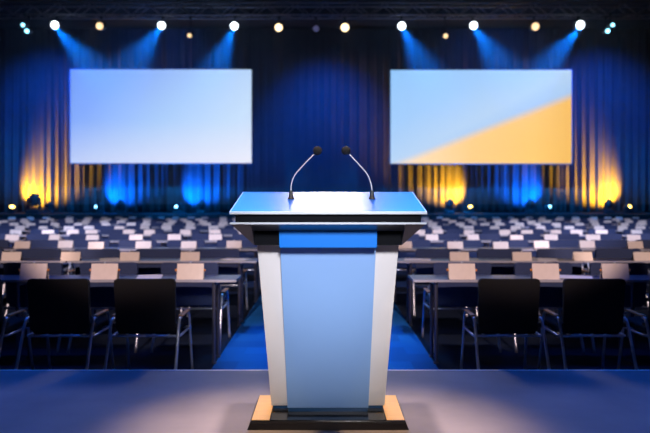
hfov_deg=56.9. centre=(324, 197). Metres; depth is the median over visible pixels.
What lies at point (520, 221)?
chair
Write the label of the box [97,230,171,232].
conference table
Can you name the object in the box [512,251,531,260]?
name card
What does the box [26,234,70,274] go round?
chair
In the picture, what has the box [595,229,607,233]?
name card
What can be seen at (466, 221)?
chair
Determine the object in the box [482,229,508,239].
chair
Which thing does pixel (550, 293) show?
chair
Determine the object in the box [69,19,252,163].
projection screen
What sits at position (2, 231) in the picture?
chair
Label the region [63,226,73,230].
name card
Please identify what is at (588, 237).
name card
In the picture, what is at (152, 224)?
chair
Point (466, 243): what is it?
chair
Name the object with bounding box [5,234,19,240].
name card
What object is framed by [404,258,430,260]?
paper sheet
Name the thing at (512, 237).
name card
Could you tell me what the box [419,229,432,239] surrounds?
chair
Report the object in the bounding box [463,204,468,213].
lamp
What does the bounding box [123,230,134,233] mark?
name card
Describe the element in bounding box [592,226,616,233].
chair
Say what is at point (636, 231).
name card
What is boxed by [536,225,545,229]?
name card
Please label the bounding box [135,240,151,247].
name card
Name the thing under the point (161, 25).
spotlight
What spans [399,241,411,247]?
name card
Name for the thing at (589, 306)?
chair
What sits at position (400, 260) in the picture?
conference table
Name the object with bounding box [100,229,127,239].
chair
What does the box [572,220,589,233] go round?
chair
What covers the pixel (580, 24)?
spotlight
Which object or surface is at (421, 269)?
chair
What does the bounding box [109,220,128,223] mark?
chair
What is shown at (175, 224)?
chair
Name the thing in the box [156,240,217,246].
conference table
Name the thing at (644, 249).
conference table
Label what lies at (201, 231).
conference table
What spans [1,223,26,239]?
chair
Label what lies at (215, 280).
conference table
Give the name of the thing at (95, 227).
chair
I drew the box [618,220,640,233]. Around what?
chair
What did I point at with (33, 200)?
lamp
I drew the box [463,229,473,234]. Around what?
name card
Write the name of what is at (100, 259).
paper sheet
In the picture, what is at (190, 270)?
name card
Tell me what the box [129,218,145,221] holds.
chair
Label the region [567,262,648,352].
chair
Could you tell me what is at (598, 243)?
chair
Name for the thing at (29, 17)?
spotlight
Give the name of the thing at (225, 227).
chair
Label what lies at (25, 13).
spotlight
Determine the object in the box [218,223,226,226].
name card
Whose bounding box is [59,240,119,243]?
conference table
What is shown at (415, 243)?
chair
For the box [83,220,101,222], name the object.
chair
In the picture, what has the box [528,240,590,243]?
conference table
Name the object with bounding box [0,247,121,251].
conference table
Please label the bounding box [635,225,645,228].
name card
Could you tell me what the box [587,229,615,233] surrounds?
chair
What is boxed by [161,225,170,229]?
name card
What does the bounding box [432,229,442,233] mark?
name card
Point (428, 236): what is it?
name card
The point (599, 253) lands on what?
chair
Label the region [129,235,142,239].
name card
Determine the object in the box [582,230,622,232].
conference table
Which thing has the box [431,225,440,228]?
name card
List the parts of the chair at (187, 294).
leg, backrest, seat, seat frame, leg, leg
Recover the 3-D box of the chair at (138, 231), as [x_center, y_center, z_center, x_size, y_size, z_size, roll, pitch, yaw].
[-3.457,1.025,12.033,0.649,0.819,0.681,0,0,2]
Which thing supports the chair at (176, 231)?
on the floor
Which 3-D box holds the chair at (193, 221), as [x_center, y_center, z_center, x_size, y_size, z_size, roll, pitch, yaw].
[-3.467,1.025,16.612,0.649,0.819,0.681,0,0,-1]
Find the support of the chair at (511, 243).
on the floor
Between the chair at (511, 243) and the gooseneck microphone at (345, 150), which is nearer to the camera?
the gooseneck microphone at (345, 150)
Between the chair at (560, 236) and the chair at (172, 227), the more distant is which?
the chair at (172, 227)
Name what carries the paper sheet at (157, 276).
on the conference table at (215, 280)
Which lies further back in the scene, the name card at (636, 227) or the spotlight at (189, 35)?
the spotlight at (189, 35)
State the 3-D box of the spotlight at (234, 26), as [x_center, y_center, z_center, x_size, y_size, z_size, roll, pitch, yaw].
[-2.578,-4.992,17.183,0.310,0.456,0.351,0,0,0]
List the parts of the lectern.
panel, header panel, panel, panel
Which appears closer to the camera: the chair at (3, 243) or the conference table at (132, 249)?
the conference table at (132, 249)
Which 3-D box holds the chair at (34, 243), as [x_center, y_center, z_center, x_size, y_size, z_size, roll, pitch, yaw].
[-4.184,1.025,8.953,0.649,0.819,0.681,0,0,-2]
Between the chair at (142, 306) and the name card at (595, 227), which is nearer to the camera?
the chair at (142, 306)
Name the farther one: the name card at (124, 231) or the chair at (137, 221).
the chair at (137, 221)
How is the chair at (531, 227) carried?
on the floor
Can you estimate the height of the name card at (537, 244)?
0.112 m
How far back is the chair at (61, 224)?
14.88 m
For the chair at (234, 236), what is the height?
0.819 m
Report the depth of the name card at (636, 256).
6.70 m
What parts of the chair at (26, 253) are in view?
backrest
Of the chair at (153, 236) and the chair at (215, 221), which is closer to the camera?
the chair at (153, 236)
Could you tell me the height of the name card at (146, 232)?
0.112 m
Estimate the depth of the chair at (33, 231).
11.83 m
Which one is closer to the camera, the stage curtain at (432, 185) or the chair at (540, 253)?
the chair at (540, 253)
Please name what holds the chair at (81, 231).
on the floor
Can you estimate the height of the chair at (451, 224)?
0.819 m
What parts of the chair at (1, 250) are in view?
backrest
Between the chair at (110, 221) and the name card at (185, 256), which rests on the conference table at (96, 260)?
the name card at (185, 256)
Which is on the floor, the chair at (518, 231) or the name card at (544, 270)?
the chair at (518, 231)
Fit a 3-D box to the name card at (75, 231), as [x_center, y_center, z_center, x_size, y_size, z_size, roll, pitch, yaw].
[-4.830,0.643,11.488,0.212,0.112,0.060,0,0,-10]
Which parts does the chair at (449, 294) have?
leg, leg, seat frame, seat, backrest, leg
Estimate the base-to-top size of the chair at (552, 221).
0.819 m
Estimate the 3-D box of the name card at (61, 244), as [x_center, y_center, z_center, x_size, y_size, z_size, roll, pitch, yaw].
[-3.659,0.643,8.473,0.212,0.112,0.060,0,0,3]
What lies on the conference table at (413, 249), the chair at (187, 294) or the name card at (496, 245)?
the name card at (496, 245)
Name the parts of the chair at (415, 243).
backrest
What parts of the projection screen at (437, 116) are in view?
frame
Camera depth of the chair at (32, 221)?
16.45 m
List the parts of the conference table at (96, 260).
rail, leg, leg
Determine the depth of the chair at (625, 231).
11.83 m
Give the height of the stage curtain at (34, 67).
6.860 m
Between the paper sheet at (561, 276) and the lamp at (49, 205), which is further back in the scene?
the lamp at (49, 205)
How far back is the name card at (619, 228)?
12.92 m
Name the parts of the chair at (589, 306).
leg, armrest, leg, seat, seat frame, backrest, leg, leg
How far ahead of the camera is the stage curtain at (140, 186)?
22.44 m
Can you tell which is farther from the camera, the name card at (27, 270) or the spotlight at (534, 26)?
the spotlight at (534, 26)
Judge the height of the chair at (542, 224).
0.819 m
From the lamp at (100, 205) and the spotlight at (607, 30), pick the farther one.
the lamp at (100, 205)
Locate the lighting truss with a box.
[0,0,649,27]
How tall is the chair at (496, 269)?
0.819 m
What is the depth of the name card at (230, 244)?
8.44 m
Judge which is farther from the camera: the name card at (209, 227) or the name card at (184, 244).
the name card at (209, 227)
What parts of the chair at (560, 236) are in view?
backrest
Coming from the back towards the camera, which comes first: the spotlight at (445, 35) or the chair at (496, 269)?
the spotlight at (445, 35)
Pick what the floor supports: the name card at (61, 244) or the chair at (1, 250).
the chair at (1, 250)
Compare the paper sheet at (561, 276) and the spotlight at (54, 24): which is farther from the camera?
the spotlight at (54, 24)
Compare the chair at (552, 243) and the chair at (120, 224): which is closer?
the chair at (552, 243)
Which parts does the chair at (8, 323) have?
backrest, leg, seat, seat frame, armrest, leg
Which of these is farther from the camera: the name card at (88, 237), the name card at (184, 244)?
the name card at (88, 237)
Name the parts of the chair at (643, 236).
backrest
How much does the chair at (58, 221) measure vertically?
0.819 m
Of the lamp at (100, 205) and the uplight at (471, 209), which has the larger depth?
the uplight at (471, 209)
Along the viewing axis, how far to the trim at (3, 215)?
20.20 m
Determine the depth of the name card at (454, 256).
6.70 m
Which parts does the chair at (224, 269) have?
backrest, seat, seat frame, leg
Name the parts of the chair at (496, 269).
backrest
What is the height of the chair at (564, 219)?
0.819 m
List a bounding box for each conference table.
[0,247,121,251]
[0,258,66,263]
[0,275,240,363]
[19,234,64,237]
[22,230,65,232]
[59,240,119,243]
[60,234,150,273]
[67,258,257,325]
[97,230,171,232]
[118,247,257,301]
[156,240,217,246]
[183,234,232,239]
[200,230,238,233]
[394,247,534,301]
[397,258,582,325]
[408,275,649,363]
[419,234,466,239]
[430,240,490,246]
[474,230,550,233]
[500,234,585,237]
[527,247,649,251]
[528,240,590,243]
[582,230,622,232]
[583,258,649,263]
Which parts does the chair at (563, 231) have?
backrest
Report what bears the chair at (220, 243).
on the floor
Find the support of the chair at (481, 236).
on the floor
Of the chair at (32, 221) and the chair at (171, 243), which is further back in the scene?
the chair at (32, 221)
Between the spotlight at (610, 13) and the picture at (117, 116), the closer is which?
the spotlight at (610, 13)
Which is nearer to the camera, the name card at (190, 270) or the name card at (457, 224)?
the name card at (190, 270)
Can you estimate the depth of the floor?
5.78 m
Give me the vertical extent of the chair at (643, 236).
0.819 m
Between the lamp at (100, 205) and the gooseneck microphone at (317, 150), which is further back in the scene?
the lamp at (100, 205)
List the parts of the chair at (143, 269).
backrest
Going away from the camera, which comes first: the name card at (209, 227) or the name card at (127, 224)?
the name card at (209, 227)
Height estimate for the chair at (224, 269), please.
0.819 m
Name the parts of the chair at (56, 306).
leg, leg, backrest, seat frame, seat, leg, armrest, leg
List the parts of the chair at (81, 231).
backrest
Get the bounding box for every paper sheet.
[99,258,119,260]
[136,274,162,278]
[220,258,249,260]
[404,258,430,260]
[537,258,557,260]
[559,275,592,278]
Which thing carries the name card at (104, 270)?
on the conference table at (215, 280)
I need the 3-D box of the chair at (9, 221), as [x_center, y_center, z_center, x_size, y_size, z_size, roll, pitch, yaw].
[-8.491,1.025,16.628,0.649,0.819,0.681,0,0,1]
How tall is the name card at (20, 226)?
0.112 m
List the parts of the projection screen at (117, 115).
frame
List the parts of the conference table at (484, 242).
rail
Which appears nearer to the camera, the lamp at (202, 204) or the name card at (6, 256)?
the name card at (6, 256)
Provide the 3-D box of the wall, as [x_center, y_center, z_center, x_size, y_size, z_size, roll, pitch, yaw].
[0.000,-2.520,22.950,25.200,7.900,0.100,0,0,0]
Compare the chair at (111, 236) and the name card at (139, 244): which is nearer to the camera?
the name card at (139, 244)
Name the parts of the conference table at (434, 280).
leg, leg, rail, leg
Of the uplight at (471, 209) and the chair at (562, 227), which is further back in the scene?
the uplight at (471, 209)
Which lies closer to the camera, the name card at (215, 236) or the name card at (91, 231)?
the name card at (215, 236)
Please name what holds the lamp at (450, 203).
on the trim at (3, 215)
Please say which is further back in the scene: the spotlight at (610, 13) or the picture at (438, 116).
the picture at (438, 116)
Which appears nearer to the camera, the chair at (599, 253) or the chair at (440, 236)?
the chair at (599, 253)
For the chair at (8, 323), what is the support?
on the floor
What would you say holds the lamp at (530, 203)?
on the trim at (3, 215)
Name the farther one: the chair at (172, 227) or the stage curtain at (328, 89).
the stage curtain at (328, 89)
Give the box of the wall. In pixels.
[0,28,649,211]
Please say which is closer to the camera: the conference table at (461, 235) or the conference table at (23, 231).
the conference table at (461, 235)
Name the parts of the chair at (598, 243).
backrest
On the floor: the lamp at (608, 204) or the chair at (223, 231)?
the chair at (223, 231)
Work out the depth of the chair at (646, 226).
13.39 m
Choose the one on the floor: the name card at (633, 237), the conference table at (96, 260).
the conference table at (96, 260)
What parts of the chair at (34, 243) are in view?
backrest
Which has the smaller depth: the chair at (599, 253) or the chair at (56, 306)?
the chair at (56, 306)
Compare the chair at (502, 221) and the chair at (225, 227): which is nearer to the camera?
the chair at (225, 227)
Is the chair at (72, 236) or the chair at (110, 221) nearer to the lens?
the chair at (72, 236)
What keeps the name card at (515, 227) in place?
on the conference table at (476, 231)
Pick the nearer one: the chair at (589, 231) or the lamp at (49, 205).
the chair at (589, 231)
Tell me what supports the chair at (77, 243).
on the floor
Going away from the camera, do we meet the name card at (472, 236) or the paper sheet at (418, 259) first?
the paper sheet at (418, 259)
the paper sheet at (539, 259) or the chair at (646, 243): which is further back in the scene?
the chair at (646, 243)
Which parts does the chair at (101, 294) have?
leg, seat, seat frame, backrest, leg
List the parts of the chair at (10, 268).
seat frame, seat, backrest, leg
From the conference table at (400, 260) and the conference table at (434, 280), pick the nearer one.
the conference table at (434, 280)
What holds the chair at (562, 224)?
on the floor
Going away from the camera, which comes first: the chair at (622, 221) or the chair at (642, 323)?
the chair at (642, 323)
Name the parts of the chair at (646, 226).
backrest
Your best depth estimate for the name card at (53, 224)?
14.47 m
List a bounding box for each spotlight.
[21,12,28,26]
[25,16,32,32]
[50,16,62,29]
[96,16,106,29]
[157,16,167,29]
[187,16,193,37]
[230,16,239,30]
[274,16,282,31]
[312,16,320,31]
[339,16,349,31]
[396,16,406,30]
[441,16,447,38]
[467,16,477,29]
[528,16,539,30]
[572,16,584,29]
[601,16,609,33]
[606,12,614,26]
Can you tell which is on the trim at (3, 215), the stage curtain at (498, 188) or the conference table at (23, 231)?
the stage curtain at (498, 188)
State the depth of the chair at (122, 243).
8.76 m
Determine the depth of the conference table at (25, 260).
6.72 m
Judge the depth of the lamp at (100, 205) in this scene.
21.28 m
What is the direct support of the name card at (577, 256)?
on the conference table at (606, 260)
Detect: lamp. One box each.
[25,193,42,213]
[44,201,54,213]
[96,202,104,213]
[115,200,125,213]
[177,202,184,213]
[196,200,205,213]
[444,199,454,213]
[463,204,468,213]
[524,199,535,213]
[543,204,549,213]
[603,199,614,213]
[622,204,629,213]
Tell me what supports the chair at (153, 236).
on the floor
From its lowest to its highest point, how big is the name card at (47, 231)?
0.112 m
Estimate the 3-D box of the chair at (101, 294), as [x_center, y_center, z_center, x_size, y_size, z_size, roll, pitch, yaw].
[-2.060,1.025,5.870,0.649,0.819,0.681,0,0,0]
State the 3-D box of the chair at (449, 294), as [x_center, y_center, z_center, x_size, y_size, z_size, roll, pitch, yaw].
[1.310,1.025,5.870,0.649,0.819,0.681,0,0,0]
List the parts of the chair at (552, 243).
backrest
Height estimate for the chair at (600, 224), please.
0.819 m
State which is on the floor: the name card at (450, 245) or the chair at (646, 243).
the chair at (646, 243)
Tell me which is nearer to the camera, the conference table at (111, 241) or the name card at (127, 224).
the conference table at (111, 241)
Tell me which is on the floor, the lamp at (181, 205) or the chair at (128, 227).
the chair at (128, 227)
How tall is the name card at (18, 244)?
0.112 m
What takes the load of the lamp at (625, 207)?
on the trim at (3, 215)
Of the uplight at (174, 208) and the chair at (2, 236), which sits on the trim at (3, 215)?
the uplight at (174, 208)
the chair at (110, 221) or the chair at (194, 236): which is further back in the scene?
the chair at (110, 221)
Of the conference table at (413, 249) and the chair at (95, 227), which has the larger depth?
the chair at (95, 227)
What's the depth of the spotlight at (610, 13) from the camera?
16.86 m
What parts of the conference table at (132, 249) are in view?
leg, leg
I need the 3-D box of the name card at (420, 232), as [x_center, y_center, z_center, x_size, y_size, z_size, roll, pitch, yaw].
[1.781,0.643,11.332,0.212,0.112,0.060,0,0,16]
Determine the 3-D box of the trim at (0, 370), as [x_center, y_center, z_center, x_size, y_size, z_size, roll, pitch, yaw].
[0.000,1.314,4.181,25.200,0.232,0.016,0,0,0]
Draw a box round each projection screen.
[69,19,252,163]
[389,19,572,164]
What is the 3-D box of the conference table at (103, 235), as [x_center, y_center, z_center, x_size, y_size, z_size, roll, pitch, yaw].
[-3.933,1.065,11.415,2.105,0.730,0.330,0,0,0]
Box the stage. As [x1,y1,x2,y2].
[0,371,649,432]
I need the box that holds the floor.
[0,265,649,369]
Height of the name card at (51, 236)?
0.112 m
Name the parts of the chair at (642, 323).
leg, seat frame, armrest, seat, leg, backrest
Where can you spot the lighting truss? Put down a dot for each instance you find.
(4, 23)
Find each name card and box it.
[1,251,22,260]
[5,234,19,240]
[10,230,21,234]
[14,240,30,247]
[15,225,25,229]
[18,262,49,278]
[42,229,53,233]
[49,234,60,239]
[51,223,59,226]
[58,240,73,247]
[60,251,80,260]
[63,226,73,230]
[66,229,78,234]
[84,226,93,228]
[85,229,96,233]
[86,234,99,239]
[88,241,104,248]
[89,262,119,278]
[120,251,139,260]
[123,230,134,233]
[126,223,135,226]
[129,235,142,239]
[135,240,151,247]
[144,229,154,234]
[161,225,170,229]
[168,233,180,239]
[175,262,205,278]
[180,229,190,234]
[180,251,199,260]
[181,240,196,247]
[208,225,217,229]
[209,230,220,233]
[209,233,221,239]
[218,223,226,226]
[226,240,241,247]
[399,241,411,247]
[415,230,424,234]
[425,234,438,239]
[428,222,436,226]
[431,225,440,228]
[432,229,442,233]
[446,262,476,278]
[447,242,462,248]
[449,251,468,260]
[456,223,464,226]
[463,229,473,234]
[464,225,473,228]
[466,233,478,239]
[492,241,508,248]
[499,229,509,234]
[510,234,522,239]
[511,225,520,229]
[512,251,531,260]
[521,229,532,233]
[530,262,560,279]
[533,240,548,247]
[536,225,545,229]
[544,233,557,239]
[550,229,560,233]
[551,223,560,226]
[564,226,573,228]
[570,229,582,234]
[572,251,592,260]
[579,240,594,247]
[586,234,599,239]
[594,225,603,228]
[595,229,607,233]
[599,262,630,279]
[617,225,627,230]
[626,234,640,240]
[626,240,642,247]
[630,229,642,233]
[632,251,649,260]
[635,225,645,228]
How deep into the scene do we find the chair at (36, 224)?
14.90 m
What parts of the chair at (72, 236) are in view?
backrest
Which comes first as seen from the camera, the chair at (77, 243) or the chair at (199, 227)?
the chair at (77, 243)
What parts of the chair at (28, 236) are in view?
backrest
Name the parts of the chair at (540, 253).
backrest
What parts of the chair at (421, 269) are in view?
leg, seat frame, backrest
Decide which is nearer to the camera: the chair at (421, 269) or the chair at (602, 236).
the chair at (421, 269)
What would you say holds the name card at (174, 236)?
on the conference table at (164, 242)
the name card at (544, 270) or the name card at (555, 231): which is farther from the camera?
the name card at (555, 231)
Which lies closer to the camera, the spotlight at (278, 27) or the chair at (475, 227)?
the chair at (475, 227)
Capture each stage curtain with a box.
[0,28,79,211]
[81,29,163,211]
[165,29,249,211]
[250,29,388,191]
[389,29,474,211]
[475,29,562,211]
[563,29,649,211]
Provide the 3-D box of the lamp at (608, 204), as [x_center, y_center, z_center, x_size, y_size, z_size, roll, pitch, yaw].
[10.101,0.292,21.350,0.332,0.515,0.285,0,0,0]
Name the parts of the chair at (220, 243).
backrest, leg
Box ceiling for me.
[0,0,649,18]
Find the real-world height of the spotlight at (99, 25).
0.446 m
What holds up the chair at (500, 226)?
on the floor
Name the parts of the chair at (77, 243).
backrest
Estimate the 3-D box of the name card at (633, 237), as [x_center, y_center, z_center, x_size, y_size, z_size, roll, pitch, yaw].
[5.060,0.643,9.841,0.212,0.112,0.060,0,0,5]
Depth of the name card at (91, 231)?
11.37 m
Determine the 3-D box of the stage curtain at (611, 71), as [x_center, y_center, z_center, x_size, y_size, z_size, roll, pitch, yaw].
[10.649,-2.890,22.447,3.495,6.860,0.149,0,0,0]
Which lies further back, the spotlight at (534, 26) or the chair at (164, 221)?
the spotlight at (534, 26)
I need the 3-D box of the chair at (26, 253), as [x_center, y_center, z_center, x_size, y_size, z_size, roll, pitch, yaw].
[-3.469,1.025,7.405,0.649,0.819,0.681,0,0,-1]
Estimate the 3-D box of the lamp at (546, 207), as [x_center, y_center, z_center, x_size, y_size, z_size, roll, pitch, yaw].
[7.884,0.387,21.350,0.210,0.325,0.180,0,0,0]
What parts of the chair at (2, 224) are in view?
backrest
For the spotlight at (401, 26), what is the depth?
17.04 m
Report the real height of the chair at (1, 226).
0.819 m
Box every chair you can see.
[0,225,26,239]
[0,229,21,239]
[0,234,18,246]
[0,240,9,296]
[0,249,26,307]
[0,279,33,368]
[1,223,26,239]
[2,262,84,352]
[4,249,74,316]
[6,220,28,233]
[14,278,114,369]
[23,240,71,274]
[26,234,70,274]
[29,225,53,233]
[31,220,50,222]
[31,229,58,233]
[35,223,50,225]
[57,220,76,222]
[59,223,73,237]
[61,225,85,239]
[64,234,101,271]
[66,229,93,267]
[67,240,109,274]
[67,262,155,352]
[72,249,119,274]
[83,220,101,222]
[88,223,110,225]
[94,226,114,233]
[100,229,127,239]
[103,278,193,369]
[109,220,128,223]
[109,234,140,246]
[118,223,139,228]
[119,240,156,251]
[127,226,151,233]
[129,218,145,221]
[136,220,155,225]
[136,229,163,239]
[136,249,191,312]
[150,223,162,226]
[150,262,230,352]
[151,234,182,246]
[159,225,183,233]
[162,220,182,222]
[167,240,204,246]
[172,229,199,239]
[174,223,195,226]
[187,249,247,316]
[190,220,208,223]
[192,234,223,246]
[194,225,214,233]
[210,229,236,239]
[214,220,233,223]
[217,240,260,290]
[224,226,238,233]
[232,234,256,246]
[397,240,433,289]
[408,234,418,239]
[412,249,467,318]
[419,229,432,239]
[421,262,501,352]
[430,234,459,246]
[439,220,458,223]
[441,226,458,233]
[443,240,480,257]
[446,229,474,239]
[450,223,471,225]
[460,278,550,369]
[465,220,484,223]
[474,226,489,233]
[475,249,522,316]
[478,234,499,246]
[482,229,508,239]
[491,220,510,223]
[491,240,527,251]
[496,262,584,352]
[499,225,521,233]
[506,223,527,228]
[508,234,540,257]
[516,229,543,239]
[518,220,537,228]
[530,226,553,233]
[536,249,583,313]
[538,278,637,369]
[541,223,551,225]
[543,240,584,274]
[551,220,564,222]
[552,218,569,221]
[554,229,586,268]
[558,234,584,273]
[561,223,574,225]
[561,226,585,239]
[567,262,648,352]
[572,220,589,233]
[581,249,648,309]
[583,240,627,273]
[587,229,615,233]
[590,223,611,226]
[590,234,621,239]
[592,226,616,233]
[598,220,617,233]
[617,282,649,368]
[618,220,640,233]
[622,225,648,239]
[623,229,649,239]
[629,234,649,272]
[636,240,649,270]
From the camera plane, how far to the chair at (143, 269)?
7.27 m
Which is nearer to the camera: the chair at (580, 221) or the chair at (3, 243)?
the chair at (3, 243)
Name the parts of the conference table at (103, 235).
rail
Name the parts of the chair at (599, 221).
backrest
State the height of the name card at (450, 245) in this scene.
0.112 m
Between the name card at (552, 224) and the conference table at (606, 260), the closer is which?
the conference table at (606, 260)
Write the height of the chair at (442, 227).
0.819 m
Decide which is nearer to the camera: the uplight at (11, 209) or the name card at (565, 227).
the name card at (565, 227)
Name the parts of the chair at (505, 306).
leg, armrest, leg, seat, seat frame, backrest, leg, leg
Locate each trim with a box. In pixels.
[0,212,649,221]
[0,370,649,370]
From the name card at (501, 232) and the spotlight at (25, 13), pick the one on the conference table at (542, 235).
the name card at (501, 232)
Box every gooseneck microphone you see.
[288,146,321,198]
[341,146,374,198]
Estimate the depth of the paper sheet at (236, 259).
6.78 m
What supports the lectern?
on the stage
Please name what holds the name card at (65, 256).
on the conference table at (96, 260)
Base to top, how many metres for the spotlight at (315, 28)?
0.501 m
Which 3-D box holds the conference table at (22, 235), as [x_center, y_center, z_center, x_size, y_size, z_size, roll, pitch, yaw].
[-6.053,1.065,11.415,2.105,0.730,0.330,0,0,0]
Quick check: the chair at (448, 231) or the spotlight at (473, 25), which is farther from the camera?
the spotlight at (473, 25)
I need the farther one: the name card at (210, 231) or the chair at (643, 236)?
the name card at (210, 231)
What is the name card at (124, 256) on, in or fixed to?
on the conference table at (96, 260)
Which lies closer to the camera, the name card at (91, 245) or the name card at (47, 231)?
the name card at (91, 245)
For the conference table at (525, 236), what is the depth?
10.30 m
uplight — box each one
[7,205,16,212]
[173,205,180,212]
[466,205,473,212]
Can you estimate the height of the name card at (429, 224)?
0.112 m
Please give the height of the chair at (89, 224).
0.819 m
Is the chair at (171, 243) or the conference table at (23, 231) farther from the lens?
the conference table at (23, 231)
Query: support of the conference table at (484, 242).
on the floor
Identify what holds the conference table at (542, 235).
on the floor
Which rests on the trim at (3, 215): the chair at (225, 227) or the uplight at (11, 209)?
the uplight at (11, 209)
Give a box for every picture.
[70,70,250,162]
[391,70,570,162]
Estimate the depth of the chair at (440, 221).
16.42 m
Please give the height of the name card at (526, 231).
0.112 m
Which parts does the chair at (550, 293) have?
leg, backrest, seat, seat frame, leg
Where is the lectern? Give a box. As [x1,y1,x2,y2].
[229,192,426,429]
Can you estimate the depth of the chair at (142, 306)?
4.57 m
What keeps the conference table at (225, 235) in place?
on the floor
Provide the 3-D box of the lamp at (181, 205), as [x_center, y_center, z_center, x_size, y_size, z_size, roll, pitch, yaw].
[-5.123,0.347,21.350,0.262,0.407,0.225,0,0,0]
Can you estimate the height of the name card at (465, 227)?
0.112 m
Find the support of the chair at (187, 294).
on the floor
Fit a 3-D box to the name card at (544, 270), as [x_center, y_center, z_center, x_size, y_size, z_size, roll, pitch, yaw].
[1.901,0.624,5.180,0.266,0.150,0.060,0,0,1]
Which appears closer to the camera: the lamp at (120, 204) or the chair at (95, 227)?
the chair at (95, 227)
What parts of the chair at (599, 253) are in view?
backrest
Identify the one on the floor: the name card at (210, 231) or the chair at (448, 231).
the chair at (448, 231)
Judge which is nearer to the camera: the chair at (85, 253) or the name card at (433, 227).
the chair at (85, 253)
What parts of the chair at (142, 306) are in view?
leg, leg, backrest, seat frame, seat, leg, armrest, leg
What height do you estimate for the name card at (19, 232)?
0.112 m
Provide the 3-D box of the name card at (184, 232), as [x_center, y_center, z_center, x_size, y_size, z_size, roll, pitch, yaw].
[-2.660,0.643,11.445,0.212,0.112,0.060,0,0,9]
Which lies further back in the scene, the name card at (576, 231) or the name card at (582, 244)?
the name card at (576, 231)
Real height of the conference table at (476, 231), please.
0.730 m
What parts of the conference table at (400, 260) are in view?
leg, leg, rail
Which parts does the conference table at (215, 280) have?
leg, leg, rail, leg, leg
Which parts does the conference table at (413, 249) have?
rail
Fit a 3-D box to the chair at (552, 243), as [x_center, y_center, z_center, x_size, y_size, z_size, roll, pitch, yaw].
[3.462,1.025,8.937,0.649,0.819,0.681,0,0,1]
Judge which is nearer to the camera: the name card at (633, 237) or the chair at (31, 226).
the name card at (633, 237)
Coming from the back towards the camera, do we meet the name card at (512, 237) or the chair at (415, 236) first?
the chair at (415, 236)
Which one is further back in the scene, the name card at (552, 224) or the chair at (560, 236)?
the name card at (552, 224)
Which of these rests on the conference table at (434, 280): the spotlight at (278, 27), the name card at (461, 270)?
the name card at (461, 270)
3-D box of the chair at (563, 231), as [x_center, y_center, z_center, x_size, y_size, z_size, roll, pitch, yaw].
[4.781,1.025,11.991,0.649,0.819,0.681,0,0,-1]
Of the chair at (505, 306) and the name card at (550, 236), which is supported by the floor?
the chair at (505, 306)
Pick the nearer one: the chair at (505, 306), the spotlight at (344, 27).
the chair at (505, 306)
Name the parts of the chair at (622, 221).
backrest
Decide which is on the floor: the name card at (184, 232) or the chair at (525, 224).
the chair at (525, 224)
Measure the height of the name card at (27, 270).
0.150 m
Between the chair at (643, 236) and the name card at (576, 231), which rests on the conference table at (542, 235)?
the name card at (576, 231)
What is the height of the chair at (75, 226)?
0.819 m
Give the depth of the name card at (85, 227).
12.95 m
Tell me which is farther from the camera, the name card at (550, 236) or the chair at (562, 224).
the chair at (562, 224)
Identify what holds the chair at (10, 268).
on the floor
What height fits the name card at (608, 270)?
0.150 m
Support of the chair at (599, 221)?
on the floor
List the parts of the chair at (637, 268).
leg, backrest, seat, seat frame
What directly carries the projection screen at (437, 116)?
hanging from the lighting truss
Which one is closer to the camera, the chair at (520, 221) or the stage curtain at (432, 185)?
the chair at (520, 221)
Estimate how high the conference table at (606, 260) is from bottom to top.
0.730 m
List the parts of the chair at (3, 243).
backrest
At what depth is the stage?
3.54 m
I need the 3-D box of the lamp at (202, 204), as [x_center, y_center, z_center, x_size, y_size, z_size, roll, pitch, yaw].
[-4.396,0.306,21.350,0.315,0.488,0.270,0,0,0]
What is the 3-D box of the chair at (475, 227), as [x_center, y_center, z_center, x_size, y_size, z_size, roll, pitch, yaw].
[3.451,1.025,13.532,0.649,0.819,0.681,0,0,2]
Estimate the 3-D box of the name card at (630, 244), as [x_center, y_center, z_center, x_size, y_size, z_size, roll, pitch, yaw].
[4.319,0.643,8.363,0.212,0.112,0.060,0,0,-1]

